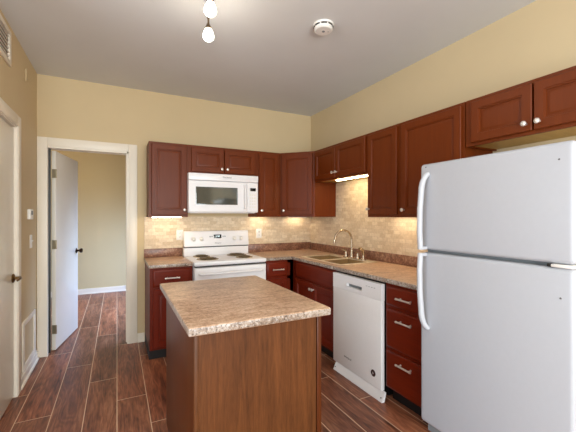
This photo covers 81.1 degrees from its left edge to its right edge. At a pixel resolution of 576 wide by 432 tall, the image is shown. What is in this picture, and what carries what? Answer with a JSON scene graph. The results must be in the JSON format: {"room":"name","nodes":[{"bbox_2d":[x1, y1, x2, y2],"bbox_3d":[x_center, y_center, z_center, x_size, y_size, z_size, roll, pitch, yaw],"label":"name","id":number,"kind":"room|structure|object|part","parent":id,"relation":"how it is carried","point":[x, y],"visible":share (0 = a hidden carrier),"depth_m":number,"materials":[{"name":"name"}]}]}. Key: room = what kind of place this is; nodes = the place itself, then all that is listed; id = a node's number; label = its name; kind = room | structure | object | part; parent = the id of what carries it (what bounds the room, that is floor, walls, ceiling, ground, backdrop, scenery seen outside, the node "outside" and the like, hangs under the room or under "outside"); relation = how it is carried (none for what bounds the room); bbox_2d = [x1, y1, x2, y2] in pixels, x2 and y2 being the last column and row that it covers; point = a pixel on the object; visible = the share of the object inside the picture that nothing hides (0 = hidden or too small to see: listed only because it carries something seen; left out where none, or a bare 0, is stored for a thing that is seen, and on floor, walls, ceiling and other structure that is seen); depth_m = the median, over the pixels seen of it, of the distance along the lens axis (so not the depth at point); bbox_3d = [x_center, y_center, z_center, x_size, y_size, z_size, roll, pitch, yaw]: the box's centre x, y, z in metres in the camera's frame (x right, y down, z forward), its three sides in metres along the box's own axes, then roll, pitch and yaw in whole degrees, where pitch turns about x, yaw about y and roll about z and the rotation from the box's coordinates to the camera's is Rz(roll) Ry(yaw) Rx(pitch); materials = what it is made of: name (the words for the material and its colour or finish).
{"room":"kitchen","nodes":[
{"label":"kitchen","id":0,"kind":"room"},
{"bbox_2d":[0,9,36,373],"bbox_3d":[-2.100,-0.003,2.477,0.120,2.745,1.920,0,0,-27],"label":"wall","id":1,"kind":"structure","parent":0,"point":[20,95],"depth_m":2.88,"materials":[{"name":"beige paint"}]},
{"bbox_2d":[0,14,11,66],"bbox_3d":[-1.859,-1.195,2.151,0.014,0.250,0.600,0,0,-27],"label":"air vent","id":2,"kind":"object","parent":1,"relation":"in","point":[5,33],"visible":1,"depth_m":2.31,"materials":[{"name":"white metal"}]},
{"bbox_2d":[0,97,20,397],"bbox_3d":[-1.931,0.302,2.168,0.142,2.135,0.985,0,0,-27],"label":"trim","id":3,"kind":"structure","parent":1,"relation":"attached to","point":[7,114],"depth_m":2.55,"materials":[{"name":"white paint"}]},
{"bbox_2d":[0,118,21,418],"bbox_3d":[-1.880,0.350,2.194,0.101,2.016,0.785,0,0,-27],"label":"door","id":4,"kind":"structure","parent":1,"relation":"in","point":[7,276],"depth_m":2.37,"materials":[{"name":"white paint"}]},
{"bbox_3d":[-1.907,0.350,2.179,0.038,2.016,0.783,0,0,-27],"label":"panel","id":5,"kind":"part","parent":4,"relation":"part of","materials":[{"name":"white paint"}]},
{"bbox_3d":[-2.010,0.465,2.493,0.063,0.066,0.134,0,0,-27],"label":"handle","id":6,"kind":"part","parent":4,"relation":"part of","materials":[{"name":"brown metal"}]},
{"bbox_2d":[22,309,35,371],"bbox_3d":[-2.261,1.070,2.940,0.012,0.400,0.470,0,0,-27],"label":"access panel","id":7,"kind":"object","parent":1,"relation":"attached to","point":[29,324],"visible":1,"depth_m":2.93,"materials":[{"name":"white paint"}]},
{"bbox_2d":[27,209,32,218],"bbox_3d":[-2.256,-0.015,2.948,0.028,0.090,0.110,0,0,-27],"label":"thermostat","id":8,"kind":"object","parent":1,"relation":"attached to","point":[29,211],"visible":1,"depth_m":2.90,"materials":[{"name":"white plastic"}]},
{"bbox_2d":[21,349,39,389],"bbox_3d":[-2.257,1.323,2.947,0.027,0.095,0.700,0,0,-27],"label":"baseboard","id":9,"kind":"structure","parent":1,"relation":"attached to","point":[25,375],"depth_m":2.91,"materials":[{"name":"white paint"}]},
{"bbox_2d":[51,150,125,291],"bbox_3d":[-3.402,-0.003,6.033,4.040,2.745,0.120,0,0,-27],"label":"wall","id":10,"kind":"structure","parent":0,"point":[101,177],"depth_m":6.00,"materials":[{"name":"beige paint"}]},
{"bbox_2d":[51,285,125,297],"bbox_3d":[-3.369,1.323,5.968,3.800,0.095,0.027,0,0,-27],"label":"baseboard","id":11,"kind":"structure","parent":10,"relation":"attached to","point":[114,288],"depth_m":5.99,"materials":[{"name":"white paint"}]},
{"bbox_2d":[37,74,310,333],"bbox_3d":[-1.030,-0.003,4.031,3.195,2.745,0.120,0,0,-27],"label":"wall","id":12,"kind":"structure","parent":0,"point":[66,108],"depth_m":3.68,"materials":[{"name":"beige paint"}]},
{"bbox_2d":[52,151,82,349],"bbox_3d":[-2.440,0.349,3.753,0.103,2.018,0.722,0,0,-16],"label":"door","id":13,"kind":"structure","parent":12,"relation":"in","point":[65,250],"depth_m":3.65,"materials":[{"name":"white paint"}]},
{"bbox_2d":[37,136,136,357],"bbox_3d":[-2.059,0.301,3.508,0.883,2.138,0.156,0,0,-27],"label":"trim","id":14,"kind":"structure","parent":12,"relation":"attached to","point":[45,145],"depth_m":3.34,"materials":[{"name":"white paint"}]},
{"bbox_2d":[137,333,144,342],"bbox_3d":[-1.599,1.323,3.659,0.071,0.095,0.027,0,0,-27],"label":"baseboard","id":15,"kind":"structure","parent":12,"relation":"attached to","point":[140,336],"depth_m":3.66,"materials":[{"name":"white paint"}]},
{"bbox_2d":[147,141,187,216],"bbox_3d":[-1.301,-0.377,3.623,0.386,0.775,0.357,0,0,-27],"label":"upper cabinet","id":16,"kind":"object","parent":12,"relation":"attached to","point":[167,163],"visible":1,"depth_m":3.50,"materials":[{"name":"brown wood"}]},
{"bbox_2d":[150,217,181,217],"bbox_3d":[-1.301,0.007,3.610,0.320,0.020,0.055,0,0,-27],"label":"light","id":17,"kind":"object","parent":16,"relation":"attached to","point":[150,217],"visible":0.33,"depth_m":3.58,"materials":[{"name":"white plastic"}]},
{"bbox_2d":[188,145,256,175],"bbox_3d":[-0.774,-0.613,3.891,0.791,0.303,0.357,0,0,-27],"label":"upper cabinet","id":18,"kind":"object","parent":12,"relation":"attached to","point":[201,159],"visible":0.98,"depth_m":3.75,"materials":[{"name":"brown wood"}]},
{"bbox_3d":[-0.878,-0.609,3.687,0.358,0.259,0.020,0,0,-27],"label":"door","id":19,"kind":"part","parent":18,"relation":"part of","materials":[{"name":"brown wood"}]},
{"bbox_2d":[187,172,257,212],"bbox_3d":[-0.767,-0.245,3.849,0.784,0.426,0.424,0,0,-27],"label":"microwave","id":20,"kind":"object","parent":18,"relation":"attached to","point":[206,192],"visible":1,"depth_m":3.69,"materials":[{"name":"white plastic"}]},
{"bbox_3d":[-0.760,-0.211,3.686,0.649,0.338,0.030,0,0,-27],"label":"door","id":21,"kind":"part","parent":20,"relation":"part of","materials":[{"name":"white ceramic"}]},
{"bbox_3d":[-0.486,-0.213,3.785,0.020,0.279,0.054,0,0,-27],"label":"door handle","id":22,"kind":"part","parent":20,"relation":"part of","materials":[{"name":"white plastic"}]},
{"bbox_3d":[-0.409,-0.211,3.864,0.133,0.338,0.030,0,0,-27],"label":"control panel","id":23,"kind":"part","parent":20,"relation":"part of","materials":[{"name":"white plastic"}]},
{"bbox_3d":[-0.549,-0.609,3.854,0.364,0.259,0.020,0,0,-27],"label":"door","id":24,"kind":"part","parent":18,"relation":"part of","materials":[{"name":"brown wood"}]},
{"bbox_2d":[144,217,310,267],"bbox_3d":[-0.629,0.289,4.163,2.119,0.562,0.008,0,0,-27],"label":"tiled wall","id":25,"kind":"structure","parent":12,"relation":"attached to","point":[158,232],"depth_m":4.12,"materials":[{"name":"tile"}]},
{"bbox_2d":[176,230,182,239],"bbox_3d":[-1.236,0.215,3.845,0.075,0.118,0.009,0,0,-27],"label":"power outlet","id":26,"kind":"object","parent":25,"relation":"attached to","point":[179,233],"visible":0.99,"depth_m":3.84,"materials":[{"name":"white plastic"}]},
{"bbox_2d":[256,229,261,237],"bbox_3d":[-0.369,0.220,4.285,0.072,0.116,0.009,0,0,-27],"label":"power outlet","id":27,"kind":"object","parent":25,"relation":"attached to","point":[258,231],"visible":1,"depth_m":4.28,"materials":[{"name":"white plastic"}]},
{"bbox_2d":[248,151,279,216],"bbox_3d":[-0.285,-0.377,4.139,0.302,0.775,0.357,0,0,-27],"label":"upper cabinet","id":28,"kind":"object","parent":12,"relation":"attached to","point":[268,163],"visible":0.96,"depth_m":4.01,"materials":[{"name":"brown wood"}]},
{"bbox_3d":[-0.229,-0.377,4.017,0.252,0.727,0.020,0,0,-27],"label":"door","id":29,"kind":"part","parent":28,"relation":"part of","materials":[{"name":"brown wood"}]},
{"bbox_2d":[280,151,335,216],"bbox_3d":[0.174,-0.377,4.227,0.610,0.775,0.602,0,0,-27],"label":"upper cabinet","id":30,"kind":"object","parent":12,"relation":"attached to","point":[300,196],"visible":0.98,"depth_m":4.02,"materials":[{"name":"brown wood"}]},
{"bbox_3d":[0.109,-0.376,4.019,0.380,0.725,0.020,0,0,19],"label":"door","id":31,"kind":"part","parent":30,"relation":"part of","materials":[{"name":"brown wood"}]},
{"bbox_2d":[0,291,430,431],"bbox_3d":[-1.413,1.420,1.682,6.005,0.100,9.680,0,0,-27],"label":"floor","id":32,"kind":"structure","parent":0,"point":[94,381],"depth_m":2.60,"materials":[{"name":"brown tile"}]},
{"bbox_2d":[145,263,191,359],"bbox_3d":[-1.242,0.930,3.478,0.392,0.880,0.655,0,0,-27],"label":"base cabinet","id":33,"kind":"object","parent":32,"relation":"on","point":[155,300],"visible":0.49,"depth_m":3.19,"materials":[{"name":"brown wood"}]},
{"bbox_3d":[-1.112,0.968,3.228,0.346,0.545,0.020,0,0,-27],"label":"door","id":34,"kind":"part","parent":33,"relation":"part of","materials":[{"name":"brown wood"}]},
{"bbox_2d":[144,248,192,268],"bbox_3d":[-1.252,0.425,3.488,0.404,0.129,0.629,0,0,-27],"label":"countertop","id":35,"kind":"structure","parent":33,"relation":"on","point":[160,257],"depth_m":3.61,"materials":[{"name":"beige stone"}]},
{"bbox_3d":[-1.112,0.589,3.228,0.346,0.162,0.020,0,0,-27],"label":"drawer","id":36,"kind":"part","parent":33,"relation":"part of","materials":[{"name":"brown wood"}]},
{"bbox_2d":[183,230,265,280],"bbox_3d":[-0.703,0.772,3.704,0.765,1.196,0.701,0,0,-27],"label":"range","id":37,"kind":"object","parent":32,"relation":"on","point":[223,253],"visible":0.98,"depth_m":3.75,"materials":[{"name":"white metal"}]},
{"bbox_3d":[-0.840,0.262,3.973,0.765,0.176,0.097,0,0,-27],"label":"control panel","id":38,"kind":"part","parent":37,"relation":"part of","materials":[{"name":"white metal"}]},
{"bbox_2d":[184,253,265,266],"bbox_3d":[-0.705,0.475,3.708,0.765,0.046,0.591,0,0,-27],"label":"cooktop","id":39,"kind":"object","parent":37,"relation":"in","point":[198,259],"depth_m":3.55,"materials":[{"name":"white metal"}]},
{"bbox_3d":[-0.579,0.841,3.460,0.757,0.658,0.034,0,0,-27],"label":"oven door","id":40,"kind":"part","parent":37,"relation":"part of","materials":[{"name":"white metal"}]},
{"bbox_3d":[-0.559,0.570,3.422,0.690,0.026,0.067,0,0,-27],"label":"oven handle","id":41,"kind":"part","parent":37,"relation":"part of","materials":[{"name":"white ceramic"}]},
{"bbox_2d":[166,299,320,431],"bbox_3d":[-0.316,0.932,1.962,0.635,0.876,0.895,0,0,-27],"label":"base cabinet","id":42,"kind":"object","parent":32,"relation":"on","point":[265,378],"visible":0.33,"depth_m":1.58,"materials":[{"name":"brown wood"}]},
{"bbox_3d":[-0.594,0.932,1.827,0.016,0.876,0.883,0,0,-27],"label":"panel","id":43,"kind":"part","parent":42,"relation":"part of","materials":[{"name":"brown laminate"}]},
{"bbox_2d":[160,275,330,336],"bbox_3d":[-0.326,0.475,1.978,0.695,0.038,1.027,0,0,-27],"label":"countertop","id":44,"kind":"structure","parent":42,"relation":"on","point":[209,306],"depth_m":1.71,"materials":[{"name":"beige stone"}]},
{"bbox_3d":[-0.124,0.932,1.571,0.587,0.876,0.016,0,0,-27],"label":"panel","id":45,"kind":"part","parent":42,"relation":"part of","materials":[{"name":"brown wood"}]},
{"bbox_2d":[265,259,292,290],"bbox_3d":[-0.220,0.930,3.997,0.347,0.880,0.655,0,0,-27],"label":"base cabinet","id":46,"kind":"object","parent":32,"relation":"on","point":[279,272],"visible":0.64,"depth_m":3.75,"materials":[{"name":"brown wood"}]},
{"bbox_3d":[-0.119,0.591,3.732,0.251,0.158,0.020,0,0,-27],"label":"drawer","id":47,"kind":"part","parent":46,"relation":"part of","materials":[{"name":"brown wood"}]},
{"bbox_3d":[-0.119,0.968,3.732,0.251,0.545,0.020,0,0,-27],"label":"door","id":48,"kind":"part","parent":46,"relation":"part of","materials":[{"name":"brown wood"}]},
{"bbox_2d":[293,260,337,357],"bbox_3d":[0.488,0.930,3.576,0.642,0.880,0.845,0,0,-27],"label":"base cabinet","id":49,"kind":"object","parent":32,"relation":"on","point":[313,282],"visible":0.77,"depth_m":3.31,"materials":[{"name":"brown wood"}]},
{"bbox_3d":[0.171,0.965,3.586,0.020,0.550,0.371,0,0,-27],"label":"door","id":50,"kind":"part","parent":49,"relation":"part of","materials":[{"name":"brown wood"}]},
{"bbox_3d":[0.257,0.589,3.418,0.020,0.162,0.748,0,0,-27],"label":"drawer","id":51,"kind":"part","parent":49,"relation":"part of","materials":[{"name":"brown wood"}]},
{"bbox_3d":[0.342,0.965,3.250,0.020,0.550,0.371,0,0,-27],"label":"door","id":52,"kind":"part","parent":49,"relation":"part of","materials":[{"name":"brown wood"}]},
{"bbox_2d":[248,242,416,289],"bbox_3d":[0.458,0.422,3.308,0.938,0.136,2.499,0,0,-27],"label":"countertop","id":53,"kind":"structure","parent":49,"relation":"on","point":[395,269],"depth_m":3.30,"materials":[{"name":"beige stone"}]},
{"bbox_2d":[301,254,376,264],"bbox_3d":[0.514,0.540,3.524,0.454,0.183,0.734,0,0,-27],"label":"sink","id":54,"kind":"object","parent":53,"relation":"in","point":[333,258],"visible":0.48,"depth_m":3.52,"materials":[{"name":"metal"}]},
{"bbox_3d":[0.403,0.542,3.670,0.327,0.179,0.313,0,0,-27],"label":"bowl","id":55,"kind":"part","parent":54,"relation":"part of","materials":[{"name":"silver metal"}]},
{"bbox_3d":[0.566,0.542,3.348,0.327,0.179,0.313,0,0,-27],"label":"bowl","id":56,"kind":"part","parent":54,"relation":"part of","materials":[{"name":"silver metal"}]},
{"bbox_2d":[358,247,365,259],"bbox_3d":[0.755,0.382,3.418,0.076,0.136,0.048,0,0,-27],"label":"sprayer","id":57,"kind":"object","parent":54,"relation":"on","point":[359,248],"visible":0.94,"depth_m":3.41,"materials":[{"name":"silver metal"}]},
{"bbox_2d":[333,229,360,258],"bbox_3d":[0.595,0.295,3.550,0.248,0.311,0.250,0,0,-27],"label":"faucet","id":58,"kind":"object","parent":53,"relation":"on","point":[351,255],"visible":0.99,"depth_m":3.57,"materials":[{"name":"silver metal"}]},
{"bbox_2d":[333,271,392,402],"bbox_3d":[0.815,0.935,2.891,0.618,0.870,0.648,0,0,-27],"label":"dishwasher","id":59,"kind":"object","parent":32,"relation":"on","point":[359,303],"visible":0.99,"depth_m":2.69,"materials":[{"name":"white plastic"}]},
{"bbox_3d":[0.565,0.968,2.780,0.036,0.665,0.620,0,0,-27],"label":"door","id":60,"kind":"part","parent":59,"relation":"part of","materials":[{"name":"white metal"}]},
{"bbox_3d":[0.565,0.572,2.780,0.036,0.127,0.620,0,0,-27],"label":"control panel","id":61,"kind":"part","parent":59,"relation":"part of","materials":[{"name":"white plastic"}]},
{"bbox_3d":[0.566,1.336,2.747,0.044,0.068,0.618,0,0,-27],"label":"kick plate","id":62,"kind":"part","parent":59,"relation":"part of","materials":[{"name":"white metal"}]},
{"bbox_2d":[386,283,420,415],"bbox_3d":[1.062,0.930,2.443,0.644,0.880,0.413,0,0,-27],"label":"base cabinet","id":63,"kind":"object","parent":32,"relation":"on","point":[403,324],"visible":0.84,"depth_m":2.34,"materials":[{"name":"brown wood"}]},
{"bbox_3d":[0.817,0.582,2.317,0.020,0.140,0.391,0,0,-27],"label":"drawer","id":64,"kind":"part","parent":63,"relation":"part of","materials":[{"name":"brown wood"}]},
{"bbox_3d":[0.792,1.046,2.304,0.036,0.017,0.136,0,0,-27],"label":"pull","id":65,"kind":"part","parent":63,"relation":"part of","materials":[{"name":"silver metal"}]},
{"bbox_3d":[0.792,0.742,2.304,0.036,0.017,0.136,0,0,-27],"label":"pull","id":66,"kind":"part","parent":63,"relation":"part of","materials":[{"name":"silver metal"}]},
{"bbox_3d":[0.792,0.582,2.304,0.036,0.017,0.136,0,0,-27],"label":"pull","id":67,"kind":"part","parent":63,"relation":"part of","materials":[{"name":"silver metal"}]},
{"bbox_3d":[0.817,1.119,2.317,0.020,0.271,0.391,0,0,-27],"label":"drawer","id":68,"kind":"part","parent":63,"relation":"part of","materials":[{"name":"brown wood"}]},
{"bbox_3d":[0.817,0.818,2.317,0.020,0.280,0.391,0,0,-27],"label":"drawer","id":69,"kind":"part","parent":63,"relation":"part of","materials":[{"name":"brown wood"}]},
{"bbox_2d":[417,140,575,431],"bbox_3d":[1.282,0.526,1.882,0.755,1.688,0.794,0,0,-27],"label":"refrigerator","id":70,"kind":"object","parent":32,"relation":"on","point":[496,277],"visible":1,"depth_m":1.67,"materials":[{"name":"white metal"}]},
{"bbox_3d":[0.819,-0.030,2.038,0.070,0.469,0.056,0,0,-27],"label":"door handle","id":71,"kind":"part","parent":70,"relation":"part of","materials":[{"name":"white plastic"}]},
{"bbox_3d":[0.819,0.456,2.038,0.070,0.467,0.056,0,0,-27],"label":"door handle","id":72,"kind":"part","parent":70,"relation":"part of","materials":[{"name":"white plastic"}]},
{"bbox_3d":[1.030,-0.057,1.754,0.066,0.523,0.794,0,0,-27],"label":"freezer door","id":73,"kind":"part","parent":70,"relation":"part of","materials":[{"name":"white metal"}]},
{"bbox_3d":[1.030,0.744,1.754,0.066,1.043,0.794,0,0,-27],"label":"door","id":74,"kind":"part","parent":70,"relation":"part of","materials":[{"name":"white metal"}]},
{"bbox_2d":[0,0,535,115],"bbox_3d":[-1.413,-1.425,1.682,6.005,0.100,9.680,0,0,-27],"label":"ceiling","id":75,"kind":"structure","parent":0,"point":[262,54],"depth_m":2.64,"materials":[{"name":"white paint"}]},
{"bbox_2d":[203,0,215,41],"bbox_3d":[-0.397,-1.251,1.751,0.124,0.248,0.924,0,0,-14],"label":"track light","id":76,"kind":"object","parent":75,"relation":"attached to","point":[209,9],"visible":1,"depth_m":1.91,"materials":[{"name":"white glass"}]},
{"bbox_3d":[-0.512,-1.165,2.163,0.069,0.077,0.069,0,0,-27],"label":"lamp shade","id":77,"kind":"part","parent":76,"relation":"part of","materials":[{"name":"white glass"}]},
{"bbox_3d":[-0.437,-1.165,1.893,0.069,0.077,0.069,0,0,-27],"label":"lamp shade","id":78,"kind":"part","parent":76,"relation":"part of","materials":[{"name":"white glass"}]},
{"bbox_2d":[313,19,333,34],"bbox_3d":[0.255,-1.351,2.423,0.152,0.048,0.152,0,0,-27],"label":"smoke detector","id":79,"kind":"object","parent":75,"relation":"attached to","point":[322,26],"visible":1,"depth_m":2.39,"materials":[{"name":"white plastic"}]},
{"bbox_3d":[0.255,-1.369,2.423,0.152,0.012,0.152,0,0,-27],"label":"mounting plate","id":80,"kind":"part","parent":79,"relation":"part of","materials":[{"name":"white plastic"}]},
{"bbox_2d":[311,0,575,182],"bbox_3d":[1.863,-0.003,1.732,0.120,2.745,6.600,0,0,-27],"label":"wall","id":81,"kind":"structure","parent":0,"point":[538,39],"depth_m":2.57,"materials":[{"name":"beige paint"}]},
{"bbox_2d":[315,134,367,183],"bbox_3d":[0.638,-0.579,3.596,0.354,0.370,0.939,0,0,-27],"label":"upper cabinet","id":82,"kind":"object","parent":81,"relation":"attached to","point":[349,158],"visible":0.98,"depth_m":3.46,"materials":[{"name":"brown wood"}]},
{"bbox_3d":[0.410,-0.576,3.751,0.020,0.328,0.412,0,0,-27],"label":"door","id":83,"kind":"part","parent":82,"relation":"part of","materials":[{"name":"brown wood"}]},
{"bbox_3d":[0.670,-0.406,3.612,0.275,0.004,0.907,0,0,-27],"label":"panel","id":84,"kind":"part","parent":82,"relation":"part of","materials":[{"name":"brown wood"}]},
{"bbox_3d":[0.614,-0.576,3.348,0.020,0.328,0.475,0,0,-27],"label":"door","id":85,"kind":"part","parent":82,"relation":"part of","materials":[{"name":"brown wood"}]},
{"bbox_2d":[335,174,367,180],"bbox_3d":[0.675,-0.398,3.495,0.040,0.013,0.580,0,0,-27],"label":"light","id":86,"kind":"object","parent":82,"relation":"attached to","point":[367,174],"visible":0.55,"depth_m":3.50,"materials":[{"name":"white plastic"}]},
{"bbox_2d":[311,179,427,256],"bbox_3d":[0.892,-0.013,3.500,0.008,0.765,2.552,0,0,-27],"label":"tiled wall","id":87,"kind":"structure","parent":81,"relation":"attached to","point":[395,235],"depth_m":3.67,"materials":[{"name":"tile"}]},
{"bbox_2d":[365,123,399,216],"bbox_3d":[0.941,-0.377,3.000,0.354,0.775,0.393,0,0,-27],"label":"upper cabinet","id":88,"kind":"object","parent":81,"relation":"attached to","point":[383,144],"visible":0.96,"depth_m":2.91,"materials":[{"name":"brown wood"}]},
{"bbox_2d":[400,102,492,216],"bbox_3d":[1.162,-0.377,2.565,0.354,0.775,0.580,0,0,-27],"label":"upper cabinet","id":89,"kind":"object","parent":81,"relation":"attached to","point":[440,135],"visible":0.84,"depth_m":2.52,"materials":[{"name":"brown wood"}]},
{"bbox_3d":[1.046,-0.377,2.499,0.020,0.727,0.532,0,0,-27],"label":"door","id":90,"kind":"part","parent":89,"relation":"part of","materials":[{"name":"brown wood"}]},
{"bbox_2d":[466,66,575,150],"bbox_3d":[1.487,-0.611,1.934,0.362,0.306,0.824,0,0,-27],"label":"upper cabinet","id":91,"kind":"object","parent":81,"relation":"attached to","point":[543,108],"visible":1,"depth_m":1.93,"materials":[{"name":"brown wood"}]},
{"bbox_3d":[1.280,-0.609,2.038,0.020,0.262,0.363,0,0,-27],"label":"door","id":92,"kind":"part","parent":91,"relation":"part of","materials":[{"name":"brown wood"}]},
{"bbox_3d":[1.519,-0.470,1.950,0.283,0.004,0.792,0,0,-27],"label":"panel","id":93,"kind":"part","parent":91,"relation":"part of","materials":[{"name":"brown wood"}]},
{"bbox_3d":[1.357,-0.518,1.829,0.034,0.031,0.031,0,0,-27],"label":"knob","id":94,"kind":"part","parent":91,"relation":"part of","materials":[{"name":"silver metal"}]},
{"bbox_3d":[1.453,-0.609,1.698,0.020,0.262,0.379,0,0,-27],"label":"door","id":95,"kind":"part","parent":91,"relation":"part of","materials":[{"name":"brown wood"}]}
]}

